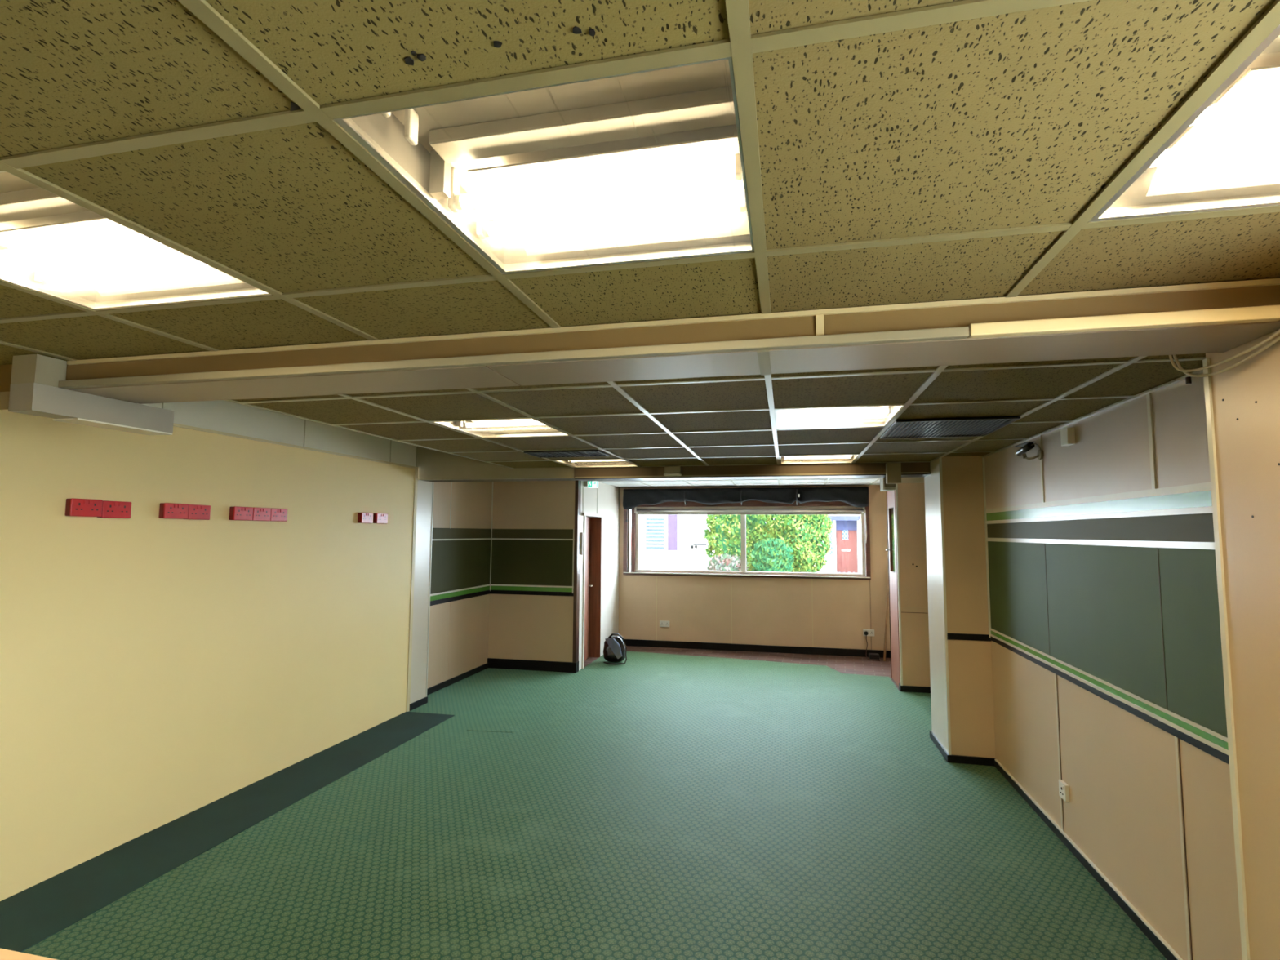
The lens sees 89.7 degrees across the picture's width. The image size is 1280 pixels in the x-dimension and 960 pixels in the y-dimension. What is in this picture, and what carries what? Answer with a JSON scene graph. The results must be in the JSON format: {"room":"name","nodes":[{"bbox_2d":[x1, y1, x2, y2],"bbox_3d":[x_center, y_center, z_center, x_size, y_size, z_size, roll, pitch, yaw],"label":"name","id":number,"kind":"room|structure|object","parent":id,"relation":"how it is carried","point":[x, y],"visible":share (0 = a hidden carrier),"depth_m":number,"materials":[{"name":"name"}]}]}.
{"room":"empty office room","nodes":[
{"label":"empty office room","id":0,"kind":"room"},
{"bbox_2d":[0,409,418,901],"bbox_3d":[-3.155,0.638,1.660,0.136,2.247,8.930,-1,-5,13],"label":"wall","id":1,"kind":"structure","parent":0,"point":[154,670],"depth_m":3.64,"materials":[{"name":"yellow paint"}]},
{"bbox_2d":[0,364,135,409],"bbox_3d":[-2.448,-0.358,2.473,0.998,0.113,0.262,-1,-5,13],"label":"trim","id":2,"kind":"structure","parent":1,"relation":"attached to","point":[5,370],"depth_m":2.30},
{"bbox_2d":[8,354,173,435],"bbox_3d":[-2.014,-0.301,2.397,0.118,0.196,0.504,-1,-5,13],"label":"duct","id":3,"kind":"object","parent":2,"relation":"attached to","point":[34,390],"visible":1,"depth_m":2.24,"materials":[{"name":"metal"}]},
{"bbox_2d":[65,497,102,516],"bbox_3d":[-2.736,0.137,3.171,0.044,0.086,0.146,-1,-5,13],"label":"socket","id":4,"kind":"object","parent":1,"relation":"attached to","point":[73,507],"visible":1,"depth_m":3.15,"materials":[{"name":"plastic"}]},
{"bbox_2d":[97,500,131,518],"bbox_3d":[-2.704,0.153,3.314,0.044,0.086,0.146,-1,-5,13],"label":"socket","id":5,"kind":"object","parent":1,"relation":"attached to","point":[114,509],"visible":0.95,"depth_m":3.30,"materials":[{"name":"plastic"}]},
{"bbox_2d":[159,502,188,519],"bbox_3d":[-2.630,0.175,3.635,0.044,0.086,0.146,-1,-5,13],"label":"socket","id":6,"kind":"object","parent":1,"relation":"attached to","point":[166,510],"visible":1,"depth_m":3.61,"materials":[{"name":"plastic"}]},
{"bbox_2d":[186,504,210,519],"bbox_3d":[-2.598,0.190,3.778,0.044,0.086,0.146,-1,-5,13],"label":"socket","id":7,"kind":"object","parent":1,"relation":"attached to","point":[197,512],"visible":0.98,"depth_m":3.77,"materials":[{"name":"plastic"}]},
{"bbox_2d":[229,506,253,520],"bbox_3d":[-2.528,0.213,4.084,0.044,0.086,0.146,-1,-5,13],"label":"socket","id":8,"kind":"object","parent":1,"relation":"attached to","point":[236,513],"visible":1,"depth_m":4.06,"materials":[{"name":"plastic"}]},
{"bbox_2d":[252,506,271,520],"bbox_3d":[-2.495,0.225,4.227,0.044,0.086,0.146,-1,-5,13],"label":"socket","id":9,"kind":"object","parent":1,"relation":"attached to","point":[259,513],"visible":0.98,"depth_m":4.22,"materials":[{"name":"plastic"}]},
{"bbox_2d":[270,508,287,521],"bbox_3d":[-2.462,0.237,4.370,0.044,0.086,0.146,-1,-5,13],"label":"socket","id":10,"kind":"object","parent":1,"relation":"attached to","point":[277,514],"visible":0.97,"depth_m":4.37,"materials":[{"name":"plastic"}]},
{"bbox_2d":[357,512,373,523],"bbox_3d":[-2.253,0.311,5.287,0.044,0.086,0.150,-1,-5,13],"label":"socket","id":11,"kind":"object","parent":1,"relation":"attached to","point":[362,517],"visible":1,"depth_m":5.26,"materials":[{"name":"plastic"}]},
{"bbox_2d":[373,513,387,524],"bbox_3d":[-2.208,0.328,5.483,0.044,0.086,0.150,-1,-5,13],"label":"socket","id":12,"kind":"object","parent":1,"relation":"attached to","point":[377,517],"visible":1,"depth_m":5.46,"materials":[{"name":"plastic"}]},
{"bbox_2d":[0,0,1279,360],"bbox_3d":[-1.317,-0.639,-0.572,4.560,0.005,5.200,-1,-5,13],"label":"ceiling grid","id":13,"kind":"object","parent":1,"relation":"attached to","point":[740,46],"depth_m":0.93,"materials":[{"name":"metal"}]},
{"bbox_2d":[137,400,416,466],"bbox_3d":[-3.204,-0.677,1.796,0.173,0.396,8.960,-1,-5,13],"label":"wall","id":14,"kind":"structure","parent":0,"point":[222,415],"depth_m":4.51,"materials":[{"name":"paint"}]},
{"bbox_2d":[409,480,434,711],"bbox_3d":[-2.175,1.071,6.142,0.230,2.128,0.295,-1,-5,13],"label":"wall pillar","id":15,"kind":"structure","parent":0,"point":[423,559],"depth_m":6.12,"materials":[{"name":"paint"}]},
{"bbox_2d":[426,481,492,695],"bbox_3d":[-2.082,1.058,7.107,0.165,2.313,1.640,-1,-5,13],"label":"wall","id":16,"kind":"structure","parent":0,"point":[459,637],"depth_m":7.14,"materials":[{"name":"beige paint"}]},
{"bbox_2d":[663,466,681,475],"bbox_3d":[0.284,-0.077,5.586,0.150,0.084,0.070,-1,-5,13],"label":"junction box","id":17,"kind":"object","parent":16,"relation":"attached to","point":[668,470],"visible":1,"depth_m":5.56,"materials":[{"name":"paint"}]},
{"bbox_2d":[415,445,930,482],"bbox_3d":[0.201,-0.269,5.752,5.050,0.520,0.305,-1,-5,13],"label":"trim","id":18,"kind":"structure","parent":16,"relation":"attached to","point":[434,466],"depth_m":5.72,"materials":[{"name":"paint"}]},
{"bbox_2d":[885,462,901,484],"bbox_3d":[2.038,-0.054,5.179,0.105,0.164,0.080,-1,-5,13],"label":"junction box","id":19,"kind":"object","parent":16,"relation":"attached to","point":[893,470],"visible":1,"depth_m":5.14,"materials":[{"name":"paint"}]},
{"bbox_2d":[487,480,581,672],"bbox_3d":[-1.351,1.121,7.815,1.275,2.313,0.110,-1,-5,13],"label":"wall partition","id":20,"kind":"structure","parent":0,"point":[534,611],"depth_m":7.75,"materials":[{"name":"beige paint"}]},
{"bbox_2d":[578,480,619,670],"bbox_3d":[-0.596,1.194,8.650,0.176,2.313,1.860,-1,-5,13],"label":"wall","id":21,"kind":"structure","parent":0,"point":[604,500],"depth_m":8.88,"materials":[{"name":"white paint"}]},
{"bbox_2d":[580,532,582,555],"bbox_3d":[-0.703,0.769,7.776,0.025,0.270,0.025,-1,-5,13],"label":"wall plate","id":22,"kind":"object","parent":21,"relation":"attached to","point":[581,533],"visible":1,"depth_m":7.76,"materials":[{"name":"white plastic"}]},
{"bbox_2d":[583,480,598,488],"bbox_3d":[-0.603,0.037,7.904,0.180,0.117,0.060,-1,-5,13],"label":"exit sign","id":23,"kind":"object","parent":21,"relation":"attached to","point":[590,484],"visible":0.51,"depth_m":7.88,"materials":[{"name":"paint"}]},
{"bbox_2d":[581,512,602,668],"bbox_3d":[-0.692,1.371,8.184,0.230,1.883,0.880,-1,-5,13],"label":"door","id":24,"kind":"structure","parent":21,"relation":"in","point":[592,558],"depth_m":8.54,"materials":[{"name":"red wood"}]},
{"bbox_2d":[0,0,1279,364],"bbox_3d":[-1.317,-0.649,-0.571,4.560,0.018,5.200,-1,-5,13],"label":"ceiling","id":25,"kind":"structure","parent":0,"point":[1020,118],"depth_m":0.98,"materials":[{"name":"tile"}]},
{"bbox_2d":[0,170,271,311],"bbox_3d":[-1.242,-0.529,1.386,0.568,0.103,0.570,-1,-5,13],"label":"ceiling light","id":26,"kind":"object","parent":25,"relation":"attached to","point":[51,245],"visible":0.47,"depth_m":1.51,"materials":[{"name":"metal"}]},
{"bbox_2d":[0,187,88,222],"bbox_3d":[-1.241,-0.568,1.322,0.520,0.025,0.062,-1,-5,13],"label":"light fixture","id":27,"kind":"object","parent":26,"relation":"on","point":[15,203],"depth_m":1.30,"materials":[{"name":"white metal"}]},
{"bbox_2d":[333,57,754,274],"bbox_3d":[-0.099,-0.543,1.126,0.568,0.103,0.570,-1,-5,13],"label":"ceiling light","id":28,"kind":"object","parent":25,"relation":"attached to","point":[644,166],"visible":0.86,"depth_m":1.12,"materials":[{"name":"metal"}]},
{"bbox_2d":[428,85,736,163],"bbox_3d":[-0.098,-0.582,1.062,0.520,0.025,0.062,-1,-5,13],"label":"light fixture","id":29,"kind":"object","parent":28,"relation":"on","point":[680,108],"depth_m":1.04,"materials":[{"name":"white metal"}]},
{"bbox_2d":[1088,24,1279,222],"bbox_3d":[1.044,-0.557,0.866,0.568,0.103,0.570,-1,-5,13],"label":"ceiling light","id":30,"kind":"object","parent":25,"relation":"attached to","point":[1226,155],"visible":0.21,"depth_m":1.04,"materials":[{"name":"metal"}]},
{"bbox_2d":[1260,34,1279,54],"bbox_3d":[1.044,-0.596,0.803,0.520,0.025,0.062,-1,-5,13],"label":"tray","id":31,"kind":"object","parent":30,"relation":"on","point":[1274,47],"depth_m":0.86,"materials":[{"name":"white metal"}]},
{"bbox_2d":[232,353,1205,467],"bbox_3d":[0.340,-0.281,3.795,3.879,0.016,3.560,-1,-5,13],"label":"ceiling","id":32,"kind":"structure","parent":0,"point":[1135,379],"depth_m":3.04,"materials":[{"name":"tile"}]},
{"bbox_2d":[432,418,567,437],"bbox_3d":[-0.766,-0.340,3.651,0.578,0.103,0.594,-1,-5,13],"label":"ceiling light","id":33,"kind":"object","parent":32,"relation":"attached to","point":[518,427],"visible":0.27,"depth_m":3.85,"materials":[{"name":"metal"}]},
{"bbox_2d":[524,449,609,457],"bbox_3d":[-0.532,-0.191,4.717,0.556,0.011,0.300,-1,-5,13],"label":"ceiling vent","id":34,"kind":"object","parent":32,"relation":"in","point":[583,453],"visible":1,"depth_m":4.70,"materials":[{"name":"black plastic"}]},
{"bbox_2d":[555,459,637,467],"bbox_3d":[-0.355,-0.189,5.452,0.578,0.103,0.574,-1,-5,13],"label":"ceiling light","id":35,"kind":"object","parent":32,"relation":"attached to","point":[597,463],"visible":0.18,"depth_m":5.67,"materials":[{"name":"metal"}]},
{"bbox_2d":[779,454,858,464],"bbox_3d":[1.389,-0.211,5.056,0.578,0.103,0.574,-1,-5,13],"label":"ceiling light","id":36,"kind":"object","parent":32,"relation":"attached to","point":[845,458],"visible":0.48,"depth_m":5.24,"materials":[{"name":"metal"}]},
{"bbox_2d":[774,405,902,429],"bbox_3d":[0.977,-0.361,3.255,0.578,0.103,0.594,-1,-5,13],"label":"ceiling light","id":37,"kind":"object","parent":32,"relation":"attached to","point":[864,416],"visible":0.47,"depth_m":3.38,"materials":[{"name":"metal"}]},
{"bbox_2d":[880,416,1020,439],"bbox_3d":[1.644,-0.278,3.492,0.570,0.011,0.590,-1,-5,13],"label":"ceiling vent","id":38,"kind":"object","parent":32,"relation":"in","point":[958,427],"visible":1,"depth_m":3.44,"materials":[{"name":"black plastic"}]},
{"bbox_2d":[598,477,879,487],"bbox_3d":[0.651,-0.054,7.605,5.300,0.016,3.540,-1,-5,13],"label":"ceiling","id":39,"kind":"structure","parent":0,"point":[845,482],"depth_m":8.61,"materials":[{"name":"tile"}]},
{"bbox_2d":[880,477,895,491],"bbox_3d":[2.131,-0.054,5.546,0.100,0.292,0.185,-1,-5,13],"label":"emergency light","id":40,"kind":"object","parent":39,"relation":"hanging from","point":[883,486],"visible":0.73,"depth_m":5.46,"materials":[{"name":"white plastic"}]},
{"bbox_2d":[583,645,899,690],"bbox_3d":[-0.386,1.934,2.937,5.500,0.094,13.050,-1,-5,13],"label":"floor","id":41,"kind":"structure","parent":0,"point":[860,665],"depth_m":8.49,"materials":[{"name":"carpet"}]},
{"bbox_2d":[0,651,1167,959],"bbox_3d":[-0.441,1.862,2.698,5.000,0.010,12.350,-1,-5,13],"label":"carpet","id":42,"kind":"object","parent":41,"relation":"on","point":[651,806],"depth_m":3.35,"materials":[{"name":"green carpet"}]},
{"bbox_2d":[0,948,57,959],"bbox_3d":[-1.409,1.256,0.853,0.745,0.881,0.636,-1,-5,13],"label":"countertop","id":43,"kind":"structure","parent":42,"relation":"on","point":[5,954],"depth_m":1.13,"materials":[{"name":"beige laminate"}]},
{"bbox_2d":[466,724,517,732],"bbox_3d":[-1.222,2.075,5.385,0.404,0.003,0.181,0,-5,7],"label":"carpet patch","id":44,"kind":"object","parent":42,"relation":"on","point":[479,727],"visible":1,"depth_m":5.37,"materials":[{"name":"green carpet"}]},
{"bbox_2d":[603,633,626,664],"bbox_3d":[-0.312,2.122,8.152,0.341,0.367,0.304,-1,-5,13],"label":"bag","id":45,"kind":"object","parent":42,"relation":"on","point":[615,648],"visible":1,"depth_m":8.10,"materials":[{"name":"black leather"}]},
{"bbox_2d":[868,653,879,659],"bbox_3d":[3.106,2.339,8.543,0.125,0.061,0.120,-1,-5,13],"label":"power adapter","id":46,"kind":"object","parent":41,"relation":"on","point":[871,655],"visible":1,"depth_m":8.49,"materials":[{"name":"black plastic"}]},
{"bbox_2d":[883,568,888,661],"bbox_3d":[3.264,1.754,8.514,0.027,1.229,0.295,-3,-6,39],"label":"wooden pole","id":47,"kind":"object","parent":41,"relation":"on","point":[887,586],"visible":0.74,"depth_m":8.48,"materials":[{"name":"brown wood"}]},
{"bbox_2d":[618,484,895,650],"bbox_3d":[1.028,1.244,9.307,5.550,2.343,0.155,-1,-5,13],"label":"wall","id":48,"kind":"structure","parent":0,"point":[828,613],"depth_m":9.02,"materials":[{"name":"beige paint"}]},
{"bbox_2d":[659,620,669,626],"bbox_3d":[0.355,2.081,9.306,0.146,0.088,0.019,-1,-5,13],"label":"wall socket","id":49,"kind":"object","parent":48,"relation":"attached to","point":[662,623],"visible":1,"depth_m":9.30,"materials":[{"name":"white plastic"}]},
{"bbox_2d":[609,477,879,487],"bbox_3d":[0.651,-0.043,7.604,5.300,0.005,3.540,-1,-5,13],"label":"trim","id":50,"kind":"structure","parent":48,"relation":"attached to","point":[828,479],"depth_m":8.40,"materials":[{"name":"metal"}]},
{"bbox_2d":[622,487,871,579],"bbox_3d":[1.453,0.749,9.197,3.460,1.260,0.160,-1,-5,13],"label":"window","id":51,"kind":"structure","parent":48,"relation":"in","point":[750,504],"depth_m":9.20,"materials":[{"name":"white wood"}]},
{"bbox_2d":[622,486,868,509],"bbox_3d":[1.427,0.260,9.108,3.410,0.311,0.190,-1,-5,13],"label":"blind","id":52,"kind":"object","parent":51,"relation":"attached to","point":[855,496],"visible":1,"depth_m":9.04,"materials":[{"name":"fabric"}]},
{"bbox_2d":[634,506,866,540],"bbox_3d":[1.508,0.636,9.164,3.258,0.493,0.088,-1,-5,13],"label":"roller blind","id":53,"kind":"object","parent":51,"relation":"attached to","point":[757,511],"visible":1,"depth_m":9.13,"materials":[{"name":"fabric"}]},
{"bbox_2d":[623,639,890,657],"bbox_3d":[1.573,2.350,9.004,3.880,0.094,0.027,-1,-5,13],"label":"baseboard","id":54,"kind":"structure","parent":48,"relation":"attached to","point":[635,642],"depth_m":8.98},
{"bbox_2d":[862,629,874,636],"bbox_3d":[3.086,2.062,8.684,0.146,0.088,0.019,-1,-5,13],"label":"wall socket","id":55,"kind":"object","parent":48,"relation":"attached to","point":[871,632],"visible":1,"depth_m":8.68,"materials":[{"name":"white plastic"}]},
{"bbox_2d":[863,631,879,661],"bbox_3d":[3.043,2.196,8.518,0.110,0.340,0.327,1,-5,-8],"label":"cable","id":56,"kind":"object","parent":55,"relation":"attached to","point":[865,633],"visible":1,"depth_m":8.63,"materials":[{"name":"black plastic"}]},
{"bbox_2d":[895,476,930,693],"bbox_3d":[2.893,1.069,6.850,0.320,2.313,0.110,-1,-5,13],"label":"wall","id":57,"kind":"structure","parent":0,"point":[912,570],"depth_m":6.81,"materials":[{"name":"beige paint"}]},
{"bbox_2d":[885,489,900,686],"bbox_3d":[2.833,1.152,7.202,0.084,2.183,0.540,-1,-5,13],"label":"door","id":58,"kind":"structure","parent":57,"relation":"in","point":[891,495],"depth_m":7.22,"materials":[{"name":"red wood"}]},
{"bbox_2d":[924,456,995,766],"bbox_3d":[2.533,0.948,4.977,0.488,2.243,0.600,-1,-5,13],"label":"wall pillar","id":59,"kind":"structure","parent":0,"point":[962,731],"depth_m":4.74,"materials":[{"name":"beige paint"}]},
{"bbox_2d":[981,369,1242,959],"bbox_3d":[2.266,0.795,3.137,0.190,2.243,3.150,-1,-5,13],"label":"wall","id":60,"kind":"structure","parent":0,"point":[1104,613],"depth_m":2.79,"materials":[{"name":"beige paint"}]},
{"bbox_2d":[224,355,1205,468],"bbox_3d":[0.339,-0.270,3.794,3.879,0.005,3.560,-1,-5,13],"label":"ceiling grid","id":61,"kind":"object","parent":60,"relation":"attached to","point":[767,379],"depth_m":3.03,"materials":[{"name":"metal"}]},
{"bbox_2d":[1014,441,1043,459],"bbox_3d":[2.273,-0.161,3.756,0.088,0.104,0.228,-1,-5,13],"label":"security camera","id":62,"kind":"object","parent":60,"relation":"attached to","point":[1026,446],"visible":1,"depth_m":3.73,"materials":[{"name":"paint"}]},
{"bbox_2d":[1058,779,1070,802],"bbox_3d":[2.256,1.655,3.428,0.025,0.086,0.088,-1,-5,13],"label":"wall socket","id":63,"kind":"object","parent":60,"relation":"attached to","point":[1064,788],"visible":1,"depth_m":3.40,"materials":[{"name":"white plastic"}]},
{"bbox_2d":[1060,426,1075,446],"bbox_3d":[2.197,-0.222,3.307,0.035,0.086,0.085,-1,-5,13],"label":"junction box","id":64,"kind":"object","parent":60,"relation":"attached to","point":[1067,434],"visible":1,"depth_m":3.27,"materials":[{"name":"white plastic"}]},
{"bbox_2d":[994,760,1177,959],"bbox_3d":[2.189,1.889,3.058,0.032,0.048,3.120,-1,-5,13],"label":"baseboard","id":65,"kind":"structure","parent":60,"relation":"attached to","point":[1138,922],"depth_m":3.06,"materials":[{"name":"black rubber"}]},
{"bbox_2d":[1185,376,1191,384],"bbox_3d":[1.977,-0.362,2.321,0.016,0.031,0.016,-1,-5,13],"label":"ceiling hook","id":66,"kind":"object","parent":60,"relation":"attached to","point":[1188,380],"visible":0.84,"depth_m":2.32,"materials":[{"name":"black metal"}]},
{"bbox_2d":[1202,329,1279,959],"bbox_3d":[1.212,0.444,-1.063,0.576,2.243,5.544,-1,-5,13],"label":"wall","id":67,"kind":"structure","parent":0,"point":[1242,402],"depth_m":1.61,"materials":[{"name":"beige paint"}]},
{"bbox_2d":[57,277,1279,404],"bbox_3d":[-0.086,-0.381,1.971,3.832,0.120,0.350,-1,-5,13],"label":"ceiling beam","id":68,"kind":"structure","parent":67,"relation":"attached to","point":[1222,338],"depth_m":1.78,"materials":[{"name":"paint"}]},
{"bbox_2d":[1168,328,1279,372],"bbox_3d":[1.468,-0.368,1.601,0.023,0.142,0.393,0,-5,3],"label":"cable","id":69,"kind":"object","parent":67,"relation":"attached to","point":[1277,332],"visible":0.88,"depth_m":1.62,"materials":[{"name":"plastic"}]},
{"bbox_2d":[1173,335,1279,377],"bbox_3d":[1.487,-0.361,1.604,0.029,0.157,0.416,0,-5,5],"label":"cable","id":70,"kind":"object","parent":67,"relation":"attached to","point":[1277,339],"visible":0.79,"depth_m":1.63,"materials":[{"name":"beige plastic"}]},
{"label":"outside","id":71,"kind":"structure","parent":0,"visible":0},
{"bbox_2d":[630,544,859,573],"bbox_3d":[7.052,6.815,64.508,105.000,0.200,110.400,-1,-5,13],"label":"paving","id":72,"kind":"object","parent":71,"point":[685,557],"depth_m":33.31,"materials":[{"name":"white concrete"}]},
{"bbox_2d":[630,509,667,550],"bbox_3d":[-2.498,2.159,54.779,10.800,7.370,6.300,-1,-5,13],"label":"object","id":73,"kind":"object","parent":72,"relation":"on","point":[653,528],"visible":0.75,"depth_m":50.86,"materials":[{"name":"white paint"}]},
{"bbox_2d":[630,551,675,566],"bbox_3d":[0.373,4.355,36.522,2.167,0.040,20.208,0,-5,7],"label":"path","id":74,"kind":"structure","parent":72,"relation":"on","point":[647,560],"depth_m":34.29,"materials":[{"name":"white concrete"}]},
{"bbox_2d":[667,514,677,551],"bbox_3d":[2.583,3.277,50.901,0.700,4.570,0.600,-1,-5,13],"label":"pillar","id":75,"kind":"structure","parent":72,"relation":"on","point":[672,518],"depth_m":50.54,"materials":[{"name":"paint"}]},
{"bbox_2d":[677,514,715,545],"bbox_3d":[11.896,2.386,74.784,50.000,10.370,1.000,-1,-5,13],"label":"house","id":76,"kind":"structure","parent":72,"relation":"on","point":[687,524],"depth_m":75.39,"materials":[{"name":"white paint"}]},
{"bbox_2d":[689,532,708,548],"bbox_3d":[5.670,5.452,58.050,1.760,1.435,4.275,-1,-5,13],"label":"parked car","id":77,"kind":"object","parent":72,"relation":"on","point":[697,539],"visible":0.54,"depth_m":56.48,"materials":[{"name":"white paint"}]},
{"bbox_2d":[693,543,706,545],"bbox_3d":[5.197,5.600,55.961,1.200,0.160,0.030,-1,-5,13],"label":"grille","id":78,"kind":"object","parent":77,"relation":"attached to","point":[693,544],"depth_m":55.95,"materials":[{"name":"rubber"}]},
{"bbox_2d":[706,553,749,571],"bbox_3d":[2.635,2.601,19.327,1.282,0.820,1.099,-1,-5,13],"label":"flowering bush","id":79,"kind":"object","parent":72,"relation":"on","point":[726,562],"visible":0.61,"depth_m":19.06,"materials":[{"name":"white plant"}]},
{"bbox_2d":[702,514,773,571],"bbox_3d":[3.550,1.785,22.669,2.671,2.988,2.489,-1,-5,13],"label":"tree","id":80,"kind":"object","parent":72,"relation":"on","point":[723,537],"visible":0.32,"depth_m":21.98,"materials":[{"name":"green plant"}]},
{"bbox_2d":[750,537,794,572],"bbox_3d":[3.832,2.314,18.688,1.282,1.287,1.172,-1,-5,13],"label":"shrub","id":81,"kind":"object","parent":72,"relation":"on","point":[775,555],"visible":0.84,"depth_m":18.35,"materials":[{"name":"green plant"}]},
{"bbox_2d":[761,514,833,573],"bbox_3d":[4.982,1.531,20.267,2.209,3.120,2.058,1,-5,-4],"label":"shrub","id":82,"kind":"object","parent":72,"relation":"on","point":[806,534],"visible":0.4,"depth_m":19.58,"materials":[{"name":"green plant"}]},
{"bbox_2d":[821,514,862,573],"bbox_3d":[10.269,0.572,22.255,7.850,5.370,0.700,-1,-5,13],"label":"house","id":83,"kind":"structure","parent":72,"relation":"on","point":[845,556],"depth_m":22.90,"materials":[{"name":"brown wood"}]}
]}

